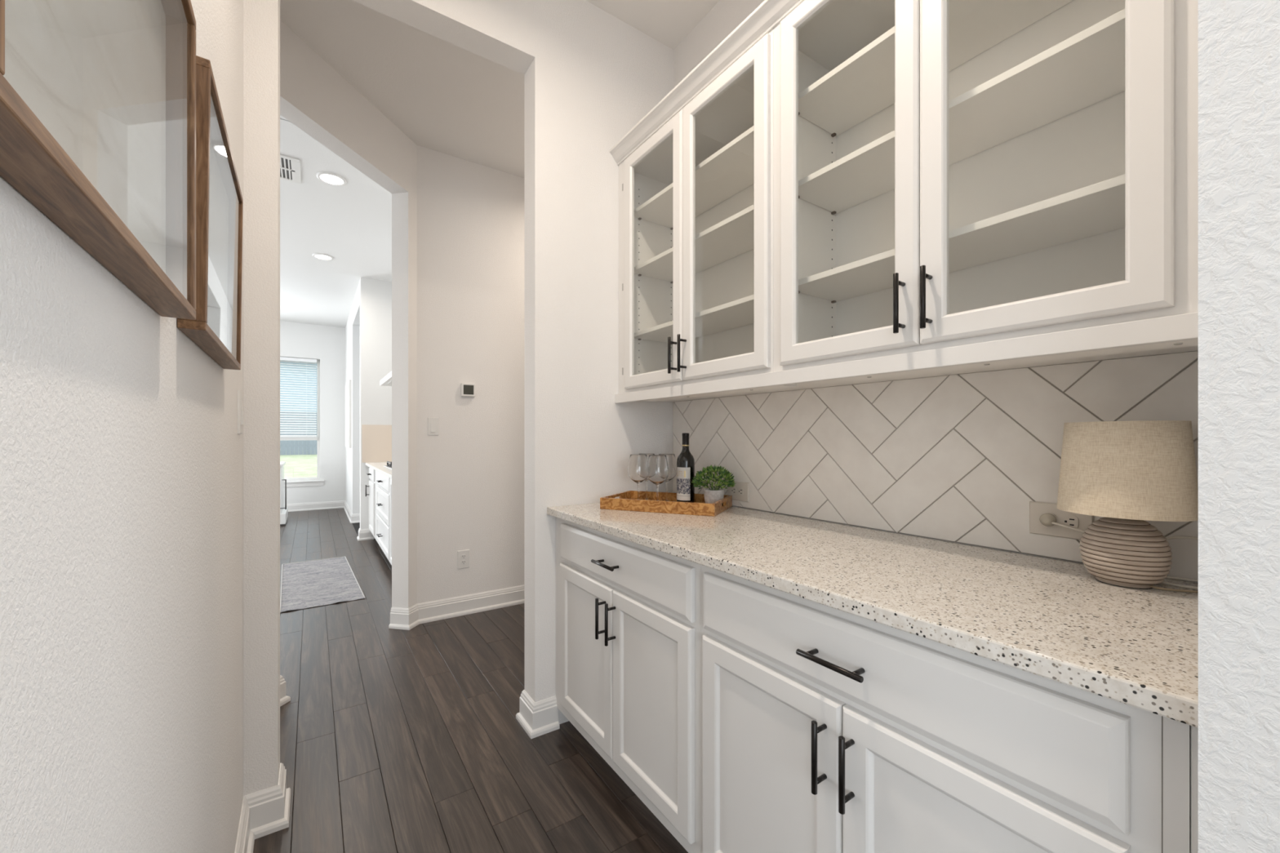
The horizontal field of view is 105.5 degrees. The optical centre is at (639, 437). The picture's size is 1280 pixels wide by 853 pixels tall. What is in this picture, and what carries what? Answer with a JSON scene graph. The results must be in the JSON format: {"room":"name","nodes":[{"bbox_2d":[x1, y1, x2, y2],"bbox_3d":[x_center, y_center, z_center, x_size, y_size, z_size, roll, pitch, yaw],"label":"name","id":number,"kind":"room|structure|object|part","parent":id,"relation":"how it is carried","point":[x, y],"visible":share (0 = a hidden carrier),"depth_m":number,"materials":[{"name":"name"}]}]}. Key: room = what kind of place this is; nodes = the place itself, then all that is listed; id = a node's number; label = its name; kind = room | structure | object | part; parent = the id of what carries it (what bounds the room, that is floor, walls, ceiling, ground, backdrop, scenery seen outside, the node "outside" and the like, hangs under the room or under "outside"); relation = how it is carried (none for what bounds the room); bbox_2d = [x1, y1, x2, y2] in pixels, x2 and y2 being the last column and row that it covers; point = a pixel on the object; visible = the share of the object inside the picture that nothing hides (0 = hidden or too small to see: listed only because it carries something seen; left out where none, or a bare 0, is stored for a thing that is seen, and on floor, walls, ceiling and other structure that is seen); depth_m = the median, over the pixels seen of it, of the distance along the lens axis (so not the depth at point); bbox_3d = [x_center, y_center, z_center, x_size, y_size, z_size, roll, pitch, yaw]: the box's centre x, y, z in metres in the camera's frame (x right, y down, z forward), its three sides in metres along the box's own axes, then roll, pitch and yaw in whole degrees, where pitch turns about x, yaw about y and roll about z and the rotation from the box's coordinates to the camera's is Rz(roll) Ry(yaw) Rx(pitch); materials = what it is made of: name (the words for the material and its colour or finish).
{"room":"butler's pantry","nodes":[
{"label":"butler's pantry","id":0,"kind":"room"},
{"bbox_2d":[0,0,243,852],"bbox_3d":[-0.681,-0.344,0.627,0.120,3.092,1.952,0,0,-35],"label":"wall","id":1,"kind":"structure","parent":0,"point":[122,446],"depth_m":0.45,"materials":[{"name":"white paint"}]},
{"bbox_2d":[0,0,195,319],"bbox_3d":[-0.425,-0.332,0.396,0.033,0.372,0.491,0,0,-35],"label":"framed picture","id":2,"kind":"object","parent":1,"relation":"attached to","point":[98,97],"visible":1,"depth_m":0.40,"materials":[{"name":"brown wood"}]},
{"bbox_3d":[-0.416,-0.332,0.402,0.003,0.347,0.467,0,0,-35],"label":"glass pane","id":3,"kind":"part","parent":2,"relation":"part of","materials":[{"name":"clear glass"}]},
{"bbox_2d":[177,55,243,369],"bbox_3d":[-0.760,-0.340,0.875,0.030,0.382,0.491,1,0,-35],"label":"framed picture","id":4,"kind":"object","parent":1,"relation":"attached to","point":[216,329],"visible":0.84,"depth_m":0.77,"materials":[{"name":"brown wood"}]},
{"bbox_3d":[-0.751,-0.340,0.881,0.003,0.357,0.467,1,0,-35],"label":"glass pane","id":5,"kind":"part","parent":4,"relation":"part of","materials":[{"name":"clear glass"}]},
{"bbox_2d":[237,390,244,434],"bbox_3d":[-1.105,-0.068,1.348,0.012,0.118,0.072,0,0,-35],"label":"light switch","id":6,"kind":"object","parent":1,"relation":"attached to","point":[241,422],"visible":1,"depth_m":1.32,"materials":[{"name":"white plastic"}]},
{"bbox_3d":[-1.107,-0.068,1.347,0.006,0.118,0.072,0,0,-35],"label":"plate","id":7,"kind":"part","parent":6,"relation":"part of","materials":[{"name":"white plastic"}]},
{"bbox_2d":[234,675,290,852],"bbox_3d":[-0.880,1.139,1.102,0.130,0.125,2.859,0,0,-35],"label":"baseboard","id":8,"kind":"structure","parent":1,"relation":"attached to","point":[266,811],"depth_m":1.48,"materials":[{"name":"white wood"}]},
{"bbox_2d":[280,320,345,504],"bbox_3d":[-6.318,-0.332,7.500,8.100,3.067,0.140,0,0,-34],"label":"wall","id":9,"kind":"structure","parent":0,"point":[325,344],"depth_m":8.14,"materials":[{"name":"white paint"}]},
{"bbox_2d":[280,360,324,487],"bbox_3d":[-5.735,-0.246,7.869,1.060,2.105,0.170,0,0,-34],"label":"window","id":10,"kind":"structure","parent":9,"relation":"in","point":[298,482],"depth_m":8.10,"materials":[{"name":"white"}]},
{"bbox_2d":[280,356,316,436],"bbox_3d":[-5.739,-0.649,7.862,0.855,1.289,0.055,0,0,-34],"label":"window blind","id":11,"kind":"object","parent":10,"relation":"attached to","point":[306,361],"visible":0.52,"depth_m":7.96,"materials":[{"name":"white plastic"}]},
{"bbox_3d":[-5.739,-1.266,7.862,0.855,0.055,0.055,0,0,-34],"label":"head rail","id":12,"kind":"part","parent":11,"relation":"part of","materials":[{"name":"white plastic"}]},
{"bbox_3d":[-5.738,-0.019,7.864,0.848,0.030,0.048,0,0,-34],"label":"rail","id":13,"kind":"part","parent":11,"relation":"part of","materials":[{"name":"white"}]},
{"bbox_3d":[-5.488,-0.638,8.004,0.002,1.220,0.002,0,0,-34],"label":"ladder cord","id":14,"kind":"part","parent":11,"relation":"part of","materials":[{"name":"white fabric"}]},
{"bbox_3d":[-5.773,0.024,7.912,0.865,0.055,0.045,0,0,-34],"label":"meeting rail","id":15,"kind":"part","parent":10,"relation":"part of","materials":[{"name":"white"}]},
{"bbox_3d":[-5.725,0.727,7.854,1.060,0.024,0.135,0,0,-34],"label":"sill","id":16,"kind":"part","parent":10,"relation":"part of","materials":[{"name":"white wood"}]},
{"bbox_2d":[284,500,359,523],"bbox_3d":[-6.692,1.139,6.074,5.486,0.125,1.808,0,0,-34],"label":"baseboard","id":17,"kind":"structure","parent":9,"relation":"attached to","point":[353,518],"depth_m":7.97,"materials":[{"name":"white wood"}]},
{"bbox_2d":[345,277,391,538],"bbox_3d":[-2.917,-0.332,6.000,0.934,3.067,6.149,0,0,-34],"label":"wall","id":18,"kind":"structure","parent":0,"point":[368,328],"depth_m":5.79,"materials":[{"name":"white paint"}]},
{"bbox_2d":[345,379,351,448],"bbox_3d":[-4.416,-0.338,7.359,0.034,0.980,0.900,0,0,-34],"label":"canvas","id":19,"kind":"object","parent":18,"relation":"attached to","point":[348,384],"visible":1,"depth_m":7.00,"materials":[{"name":"white"}]},
{"bbox_2d":[356,528,373,541],"bbox_3d":[-3.246,1.139,5.747,0.162,0.125,0.176,0,0,-34],"label":"baseboard","id":20,"kind":"structure","parent":18,"relation":"attached to","point":[365,534],"depth_m":5.68,"materials":[{"name":"white wood"}]},
{"bbox_2d":[361,424,391,462],"bbox_3d":[-2.171,0.075,4.699,0.690,0.442,2.820,0,0,-34],"label":"tile","id":21,"kind":"structure","parent":18,"relation":"attached to","point":[376,439],"depth_m":5.75,"materials":[{"name":"beige tile"}]},
{"bbox_2d":[379,371,391,386],"bbox_3d":[-2.214,-1.215,4.887,0.548,1.299,1.580,0,0,-34],"label":"range hood","id":22,"kind":"object","parent":18,"relation":"attached to","point":[386,380],"visible":0.12,"depth_m":5.06,"materials":[{"name":"white metal"}]},
{"bbox_2d":[280,19,524,608],"bbox_3d":[-0.910,-0.344,3.439,0.673,3.092,3.094,0,0,42],"label":"wall","id":23,"kind":"structure","parent":0,"point":[458,224],"depth_m":3.23,"materials":[{"name":"white paint"}]},
{"bbox_2d":[427,417,439,435],"bbox_3d":[-1.358,-0.070,3.195,0.068,0.116,0.010,0,0,-34],"label":"light switch","id":24,"kind":"object","parent":23,"relation":"attached to","point":[433,423],"visible":1,"depth_m":3.19,"materials":[{"name":"white plastic"}]},
{"bbox_2d":[388,585,524,630],"bbox_3d":[-0.643,1.139,3.637,2.202,0.125,0.123,0,0,-34],"label":"baseboard","id":25,"kind":"structure","parent":23,"relation":"attached to","point":[406,619],"depth_m":3.26,"materials":[{"name":"white wood"}]},
{"bbox_2d":[457,549,469,568],"bbox_3d":[-1.198,0.830,3.304,0.078,0.122,0.009,0,0,-34],"label":"wall outlet","id":26,"kind":"object","parent":23,"relation":"attached to","point":[463,556],"visible":1,"depth_m":3.30,"materials":[{"name":"white plastic"}]},
{"bbox_2d":[460,382,475,396],"bbox_3d":[-1.171,-0.321,3.311,0.092,0.089,0.027,0,0,-34],"label":"thermostat","id":27,"kind":"object","parent":23,"relation":"attached to","point":[466,389],"visible":1,"depth_m":3.30,"materials":[{"name":"white plastic"}]},
{"bbox_2d":[243,0,673,795],"bbox_3d":[-0.074,-0.344,2.283,3.012,3.092,0.118,0,0,-34],"label":"wall","id":28,"kind":"structure","parent":0,"point":[591,76],"depth_m":2.00,"materials":[{"name":"white paint"}]},
{"bbox_2d":[515,689,559,738],"bbox_3d":[0.296,1.139,2.533,1.878,0.125,0.174,0,0,-34],"label":"baseboard","id":29,"kind":"structure","parent":28,"relation":"attached to","point":[540,717],"depth_m":1.99,"materials":[{"name":"white wood"}]},
{"bbox_2d":[253,507,688,852],"bbox_3d":[-2.365,1.232,1.542,8.200,0.060,14.400,0,0,-34],"label":"floor","id":30,"kind":"structure","parent":0,"point":[393,740],"depth_m":1.91,"materials":[{"name":"black wood"}]},
{"bbox_2d":[280,462,288,525],"bbox_3d":[-5.329,0.784,6.780,0.676,0.835,0.840,0,0,-34],"label":"sideboard","id":31,"kind":"object","parent":30,"relation":"on","point":[283,510],"visible":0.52,"depth_m":6.64,"materials":[{"name":"white wood"}]},
{"bbox_3d":[-4.868,0.781,6.614,0.097,0.411,0.022,0,0,-40],"label":"bar handle","id":32,"kind":"part","parent":31,"relation":"part of","materials":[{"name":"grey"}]},
{"bbox_2d":[280,555,365,613],"bbox_3d":[-2.707,1.197,4.099,0.513,0.009,1.554,0,0,-36],"label":"runner rug","id":33,"kind":"object","parent":30,"relation":"on","point":[305,584],"visible":1,"depth_m":3.96,"materials":[{"name":"grey fabric"}]},
{"bbox_2d":[365,466,377,542],"bbox_3d":[-2.722,0.765,5.532,0.654,0.874,0.817,0,0,-34],"label":"base cabinet","id":34,"kind":"object","parent":30,"relation":"on","point":[372,486],"visible":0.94,"depth_m":5.31,"materials":[{"name":"white wood"}]},
{"bbox_3d":[-3.019,0.417,5.475,0.019,0.140,0.485,0,0,-34],"label":"drawer","id":35,"kind":"part","parent":34,"relation":"part of","materials":[{"name":"white wood"}]},
{"bbox_3d":[-3.019,0.784,5.475,0.019,0.565,0.485,0,0,-34],"label":"door","id":36,"kind":"part","parent":34,"relation":"part of","materials":[{"name":"white wood"}]},
{"bbox_2d":[376,471,391,564],"bbox_3d":[-2.203,0.765,4.762,0.654,0.874,1.040,0,0,-34],"label":"base cabinet","id":37,"kind":"object","parent":30,"relation":"on","point":[383,489],"visible":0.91,"depth_m":4.53,"materials":[{"name":"white wood"}]},
{"bbox_3d":[-2.436,0.927,4.608,0.019,0.280,0.965,0,0,-34],"label":"drawer","id":38,"kind":"part","parent":37,"relation":"part of","materials":[{"name":"white wood"}]},
{"bbox_3d":[-2.436,0.637,4.608,0.019,0.270,0.965,0,0,-34],"label":"drawer","id":39,"kind":"part","parent":37,"relation":"part of","materials":[{"name":"white wood"}]},
{"bbox_3d":[-2.436,0.417,4.608,0.019,0.140,0.965,0,0,-34],"label":"drawer","id":40,"kind":"part","parent":37,"relation":"part of","materials":[{"name":"white wood"}]},
{"bbox_2d":[390,478,391,564],"bbox_3d":[-1.634,0.765,3.951,0.615,0.874,0.940,0,0,-34],"label":"base cabinet","id":41,"kind":"object","parent":30,"relation":"on","point":[390,478],"visible":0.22,"depth_m":4.09,"materials":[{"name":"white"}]},
{"bbox_2d":[364,462,391,479],"bbox_3d":[-2.158,0.312,4.707,0.656,0.030,2.818,0,0,-34],"label":"countertop","id":42,"kind":"structure","parent":41,"relation":"on","point":[379,467],"depth_m":4.79,"materials":[{"name":"white stone"}]},
{"bbox_2d":[383,461,391,469],"bbox_3d":[-2.183,0.271,4.763,0.500,0.052,0.780,0,0,-34],"label":"cooktop","id":43,"kind":"object","parent":42,"relation":"in","point":[388,465],"visible":0.11,"depth_m":4.76,"materials":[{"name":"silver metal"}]},
{"bbox_2d":[555,517,701,852],"bbox_3d":[0.134,0.760,1.800,0.671,0.884,0.912,0,0,-34],"label":"base cabinet","id":44,"kind":"object","parent":30,"relation":"on","point":[628,614],"visible":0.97,"depth_m":1.49,"materials":[{"name":"white wood"}]},
{"bbox_3d":[-0.201,0.788,1.783,0.019,0.566,0.411,0,0,-34],"label":"door","id":45,"kind":"part","parent":44,"relation":"part of","materials":[{"name":"white wood"}]},
{"bbox_3d":[-0.133,0.606,1.630,0.038,0.135,0.011,0,0,-34],"label":"bar pull","id":46,"kind":"part","parent":44,"relation":"part of","materials":[{"name":"black metal"}]},
{"bbox_3d":[-0.113,0.419,1.601,0.039,0.011,0.135,0,0,-34],"label":"bar pull","id":47,"kind":"part","parent":44,"relation":"part of","materials":[{"name":"black metal"}]},
{"bbox_3d":[-0.097,0.606,1.578,0.038,0.135,0.011,0,0,-34],"label":"bar pull","id":48,"kind":"part","parent":44,"relation":"part of","materials":[{"name":"black metal"}]},
{"bbox_3d":[-0.089,0.417,1.617,0.019,0.143,0.812,0,0,-34],"label":"drawer","id":49,"kind":"part","parent":44,"relation":"part of","materials":[{"name":"white wood"}]},
{"bbox_3d":[0.026,0.788,1.445,0.019,0.566,0.398,0,0,-34],"label":"door","id":50,"kind":"part","parent":44,"relation":"part of","materials":[{"name":"white wood"}]},
{"bbox_2d":[701,564,1198,852],"bbox_3d":[0.631,0.760,1.061,0.671,0.884,0.868,0,0,-34],"label":"base cabinet","id":51,"kind":"object","parent":30,"relation":"on","point":[824,729],"depth_m":0.82,"materials":[{"name":"white wood"}]},
{"bbox_3d":[0.273,0.788,1.080,0.019,0.566,0.392,0,0,-34],"label":"door","id":52,"kind":"part","parent":51,"relation":"part of","materials":[{"name":"white wood"}]},
{"bbox_3d":[0.341,0.606,0.927,0.038,0.135,0.011,0,0,-34],"label":"bar pull","id":53,"kind":"part","parent":51,"relation":"part of","materials":[{"name":"black metal"}]},
{"bbox_3d":[0.357,0.419,0.903,0.039,0.011,0.135,0,0,-34],"label":"bar pull","id":54,"kind":"part","parent":51,"relation":"part of","materials":[{"name":"black metal"}]},
{"bbox_3d":[0.373,0.606,0.879,0.038,0.135,0.011,0,0,-34],"label":"bar pull","id":55,"kind":"part","parent":51,"relation":"part of","materials":[{"name":"black metal"}]},
{"bbox_2d":[546,502,1198,728],"bbox_3d":[0.383,0.303,1.445,0.653,0.030,1.781,0,0,-34],"label":"countertop","id":56,"kind":"structure","parent":51,"relation":"on","point":[1047,618],"depth_m":0.90,"materials":[{"name":"stone"}]},
{"bbox_2d":[600,490,732,516],"bbox_3d":[0.112,0.265,1.986,0.468,0.045,0.288,0,0,23],"label":"serving tray","id":57,"kind":"object","parent":56,"relation":"on","point":[628,500],"visible":0.98,"depth_m":1.89,"materials":[{"name":"brown wood"}]},
{"bbox_2d":[627,454,648,499],"bbox_3d":[-0.007,0.177,2.020,0.091,0.208,0.091,0,0,-34],"label":"wine glass","id":58,"kind":"object","parent":57,"relation":"on","point":[637,464],"visible":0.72,"depth_m":1.99,"materials":[{"name":"clear glass"}]},
{"bbox_2d":[638,453,654,500],"bbox_3d":[0.029,0.177,2.130,0.091,0.208,0.091,0,0,-34],"label":"wine glass","id":59,"kind":"object","parent":57,"relation":"on","point":[646,480],"visible":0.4,"depth_m":2.12,"materials":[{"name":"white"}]},
{"bbox_2d":[646,454,668,500],"bbox_3d":[0.070,0.177,1.950,0.091,0.208,0.091,0,0,-34],"label":"wine glass","id":60,"kind":"object","parent":57,"relation":"on","point":[657,468],"visible":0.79,"depth_m":1.92,"materials":[{"name":"clear glass"}]},
{"bbox_2d":[658,453,676,501],"bbox_3d":[0.115,0.177,2.090,0.091,0.208,0.091,0,0,-34],"label":"wine glass","id":61,"kind":"object","parent":57,"relation":"on","point":[671,460],"visible":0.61,"depth_m":2.06,"materials":[{"name":"clear glass"}]},
{"bbox_2d":[676,433,694,502],"bbox_3d":[0.192,0.132,2.051,0.076,0.298,0.076,0,0,-34],"label":"wine bottle","id":62,"kind":"object","parent":57,"relation":"on","point":[685,460],"visible":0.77,"depth_m":2.02,"materials":[{"name":"black glass"}]},
{"bbox_2d":[676,471,685,477],"bbox_3d":[0.170,0.152,2.025,0.043,0.028,0.007,0,0,39],"label":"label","id":63,"kind":"object","parent":62,"relation":"attached to","point":[679,473],"depth_m":2.02,"materials":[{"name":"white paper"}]},
{"bbox_2d":[691,464,735,506],"bbox_3d":[0.300,0.194,1.974,0.180,0.173,0.179,0,0,-34],"label":"potted plant","id":64,"kind":"object","parent":57,"relation":"on","point":[712,495],"visible":0.99,"depth_m":1.94,"materials":[{"name":"green plant"}]},
{"bbox_3d":[0.300,0.246,1.974,0.081,0.069,0.081,0,0,-34],"label":"pot","id":65,"kind":"part","parent":64,"relation":"part of","materials":[{"name":"ceramic"}]},
{"bbox_2d":[1039,513,1198,589],"bbox_3d":[1.014,0.234,1.013,0.058,0.107,0.316,0,0,-30],"label":"power cord","id":66,"kind":"object","parent":56,"relation":"on","point":[1046,519],"visible":0.41,"depth_m":0.97,"materials":[{"name":"beige"}]},
{"bbox_2d":[1057,420,1198,593],"bbox_3d":[0.958,0.129,0.948,0.200,0.318,0.224,0,0,-14],"label":"table lamp","id":67,"kind":"object","parent":56,"relation":"on","point":[1126,473],"visible":1,"depth_m":0.90,"materials":[{"name":"beige fabric"}]},
{"bbox_3d":[0.955,0.060,0.960,0.201,0.179,0.201,0,0,-34],"label":"lamp shade","id":68,"kind":"part","parent":67,"relation":"part of","materials":[{"name":"fabric"}]},
{"bbox_3d":[1.021,0.283,0.896,0.129,0.007,0.014,0,0,26],"label":"lamp cord","id":69,"kind":"part","parent":67,"relation":"part of","materials":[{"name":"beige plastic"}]},
{"bbox_3d":[0.491,0.788,0.756,0.019,0.566,0.384,0,0,-34],"label":"door","id":70,"kind":"part","parent":51,"relation":"part of","materials":[{"name":"white wood"}]},
{"bbox_3d":[0.648,0.719,0.560,0.018,0.800,0.017,0,0,-34],"label":"filler strip","id":71,"kind":"part","parent":51,"relation":"part of","materials":[{"name":"white wood"}]},
{"bbox_2d":[280,0,719,327],"bbox_3d":[-2.329,-1.928,1.578,8.100,0.125,14.420,0,0,-34],"label":"ceiling","id":72,"kind":"structure","parent":0,"point":[447,98],"depth_m":2.91,"materials":[{"name":"white paint"}]},
{"bbox_2d":[280,154,301,184],"bbox_3d":[-2.551,-1.861,3.305,0.401,0.008,0.372,0,0,-34],"label":"ceiling vent","id":73,"kind":"object","parent":72,"relation":"in","point":[290,167],"visible":0.4,"depth_m":3.37,"materials":[{"name":"white plastic"}]},
{"bbox_2d":[311,253,333,260],"bbox_3d":[-3.270,-1.860,5.018,0.188,0.010,0.188,0,0,-34],"label":"recessed light","id":74,"kind":"object","parent":72,"relation":"in","point":[319,255],"visible":1,"depth_m":5.01,"materials":[{"name":"white"}]},
{"bbox_2d":[315,171,346,186],"bbox_3d":[-2.223,-1.860,3.506,0.188,0.010,0.188,0,0,-34],"label":"recessed light","id":75,"kind":"object","parent":72,"relation":"in","point":[330,178],"visible":1,"depth_m":3.49,"materials":[{"name":"white plastic"}]},
{"bbox_2d":[673,0,1198,582],"bbox_3d":[0.712,-0.344,1.663,0.116,3.092,2.024,0,0,-34],"label":"wall","id":76,"kind":"structure","parent":0,"point":[726,15],"depth_m":2.15,"materials":[{"name":"white paint"}]},
{"bbox_2d":[618,27,831,401],"bbox_3d":[0.256,-0.700,1.896,0.367,1.057,0.889,0,0,-34],"label":"upper cabinet","id":77,"kind":"object","parent":76,"relation":"attached to","point":[696,197],"visible":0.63,"depth_m":1.91,"materials":[{"name":"white wood"}]},
{"bbox_3d":[0.048,-0.711,1.963,0.019,1.003,0.399,0,0,-34],"label":"door","id":78,"kind":"part","parent":77,"relation":"part of","materials":[{"name":"white wood"}]},
{"bbox_3d":[0.119,-0.303,1.805,0.038,0.135,0.011,0,0,-34],"label":"bar pull","id":79,"kind":"part","parent":77,"relation":"part of","materials":[{"name":"black metal"}]},
{"bbox_3d":[0.151,-0.303,1.758,0.038,0.135,0.011,0,0,-34],"label":"bar pull","id":80,"kind":"part","parent":77,"relation":"part of","materials":[{"name":"black metal"}]},
{"bbox_2d":[634,125,754,227],"bbox_3d":[0.300,-1.007,1.913,0.252,0.017,0.850,0,0,-34],"label":"shelf","id":81,"kind":"object","parent":77,"relation":"attached to","point":[726,175],"depth_m":1.93,"materials":[{"name":"white wood"}]},
{"bbox_2d":[634,204,754,281],"bbox_3d":[0.300,-0.750,1.913,0.252,0.017,0.850,0,0,-34],"label":"shelf","id":82,"kind":"object","parent":77,"relation":"attached to","point":[731,240],"depth_m":1.93,"materials":[{"name":"white wood"}]},
{"bbox_2d":[634,293,754,342],"bbox_3d":[0.300,-0.457,1.913,0.252,0.017,0.850,0,0,-34],"label":"shelf","id":83,"kind":"object","parent":77,"relation":"attached to","point":[738,315],"depth_m":1.94,"materials":[{"name":"white wood"}]},
{"bbox_3d":[0.273,-0.711,1.628,0.019,1.003,0.403,0,0,-34],"label":"door","id":84,"kind":"part","parent":77,"relation":"part of","materials":[{"name":"white wood"}]},
{"bbox_2d":[672,351,1198,579],"bbox_3d":[0.659,0.058,1.631,0.007,0.460,1.782,0,0,-34],"label":"backsplash","id":85,"kind":"structure","parent":76,"relation":"attached to","point":[959,458],"depth_m":1.36,"materials":[{"name":"beige tile"}]},
{"bbox_2d":[728,480,749,502],"bbox_3d":[0.402,0.222,1.999,0.009,0.078,0.118,0,0,-34],"label":"wall outlet","id":86,"kind":"object","parent":85,"relation":"attached to","point":[740,491],"visible":0.98,"depth_m":1.98,"materials":[{"name":"beige plastic"}]},
{"bbox_2d":[731,486,736,494],"bbox_3d":[0.389,0.222,2.013,0.002,0.033,0.028,0,0,-34],"label":"socket","id":87,"kind":"object","parent":86,"relation":"attached to","point":[733,489],"depth_m":2.01,"materials":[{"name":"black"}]},
{"bbox_2d":[737,487,743,495],"bbox_3d":[0.411,0.222,1.981,0.002,0.033,0.028,0,0,-34],"label":"socket","id":88,"kind":"object","parent":86,"relation":"attached to","point":[740,490],"depth_m":1.98,"materials":[{"name":"white plastic"}]},
{"bbox_2d":[1029,501,1093,539],"bbox_3d":[0.982,0.195,1.137,0.009,0.078,0.118,0,0,-34],"label":"wall outlet","id":89,"kind":"object","parent":85,"relation":"attached to","point":[1077,521],"visible":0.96,"depth_m":1.14,"materials":[{"name":"beige plastic"}]},
{"bbox_2d":[1043,512,1057,526],"bbox_3d":[0.969,0.195,1.152,0.002,0.033,0.028,0,0,-34],"label":"plug","id":90,"kind":"object","parent":89,"relation":"attached to","point":[1055,514],"depth_m":1.14,"materials":[{"name":"beige plastic"}]},
{"bbox_2d":[1062,515,1078,528],"bbox_3d":[0.991,0.195,1.120,0.002,0.033,0.028,0,0,-34],"label":"socket","id":91,"kind":"object","parent":89,"relation":"attached to","point":[1072,521],"depth_m":1.12,"materials":[{"name":"white plastic"}]},
{"bbox_2d":[773,0,1198,386],"bbox_3d":[0.753,-0.700,1.158,0.367,1.057,0.890,0,0,-34],"label":"upper cabinet","id":92,"kind":"object","parent":76,"relation":"attached to","point":[948,173],"visible":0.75,"depth_m":1.13,"materials":[{"name":"white wood"}]},
{"bbox_2d":[609,0,804,165],"bbox_3d":[0.509,-1.253,1.530,0.356,0.053,1.780,0,0,-34],"label":"trim","id":93,"kind":"structure","parent":92,"relation":"attached to","point":[769,13],"depth_m":1.66,"materials":[{"name":"white wood"}]},
{"bbox_3d":[0.521,-0.711,1.260,0.019,1.003,0.392,0,0,-34],"label":"door","id":94,"kind":"part","parent":92,"relation":"part of","materials":[{"name":"white wood"}]},
{"bbox_3d":[0.590,-0.303,1.107,0.038,0.135,0.011,0,0,-34],"label":"bar pull","id":95,"kind":"part","parent":92,"relation":"part of","materials":[{"name":"black metal"}]},
{"bbox_2d":[614,311,1198,403],"bbox_3d":[0.426,-0.172,1.474,0.101,0.041,1.780,0,0,-34],"label":"trim","id":96,"kind":"structure","parent":92,"relation":"attached to","point":[1180,330],"depth_m":1.00,"materials":[{"name":"white wood"}]},
{"bbox_3d":[0.622,-0.303,1.058,0.038,0.135,0.011,0,0,-34],"label":"bar pull","id":97,"kind":"part","parent":92,"relation":"part of","materials":[{"name":"black metal"}]},
{"bbox_2d":[798,0,1073,136],"bbox_3d":[0.786,-1.007,1.192,0.252,0.017,0.852,0,0,-34],"label":"shelf","id":98,"kind":"object","parent":92,"relation":"attached to","point":[860,91],"depth_m":1.29,"materials":[{"name":"white wood"}]},
{"bbox_2d":[798,8,1124,213],"bbox_3d":[0.786,-0.750,1.192,0.252,0.017,0.852,0,0,-34],"label":"shelf","id":99,"kind":"object","parent":92,"relation":"attached to","point":[1083,73],"depth_m":1.10,"materials":[{"name":"white wood"}]},
{"bbox_2d":[798,173,1124,302],"bbox_3d":[0.786,-0.457,1.192,0.252,0.017,0.852,0,0,-34],"label":"shelf","id":100,"kind":"object","parent":92,"relation":"attached to","point":[1095,212],"depth_m":1.10,"materials":[{"name":"white wood"}]},
{"bbox_3d":[0.740,-0.711,0.935,0.019,1.003,0.388,0,0,-34],"label":"door","id":101,"kind":"part","parent":92,"relation":"part of","materials":[{"name":"white wood"}]},
{"bbox_2d":[1198,0,1279,852],"bbox_3d":[0.147,-0.344,0.140,5.400,3.092,0.120,0,0,-34],"label":"wall","id":102,"kind":"structure","parent":0,"point":[1239,40],"depth_m":0.47,"materials":[{"name":"white paint"}]},
{"label":"outside","id":103,"kind":"structure","parent":0,"visible":0},
{"bbox_2d":[280,450,316,478],"bbox_3d":[-14.791,0.977,20.168,30.000,0.750,30.020,0,0,-34],"label":"lawn","id":104,"kind":"structure","parent":103,"point":[295,466],"depth_m":16.17,"materials":[{"name":"green plant"}]},
{"bbox_2d":[280,360,316,450],"bbox_3d":[-21.680,-2.798,26.993,13.200,7.200,8.200,0,0,-34],"label":"neighbor house","id":105,"kind":"structure","parent":104,"relation":"on","point":[286,361],"depth_m":25.35,"materials":[{"name":"grey"}]},
{"bbox_2d":[280,412,316,455],"bbox_3d":[-14.794,-0.143,20.195,22.026,1.810,0.070,0,0,-34],"label":"fence","id":106,"kind":"object","parent":104,"relation":"on","point":[297,446],"visible":0.06,"depth_m":20.45,"materials":[{"name":"grey"}]}
]}

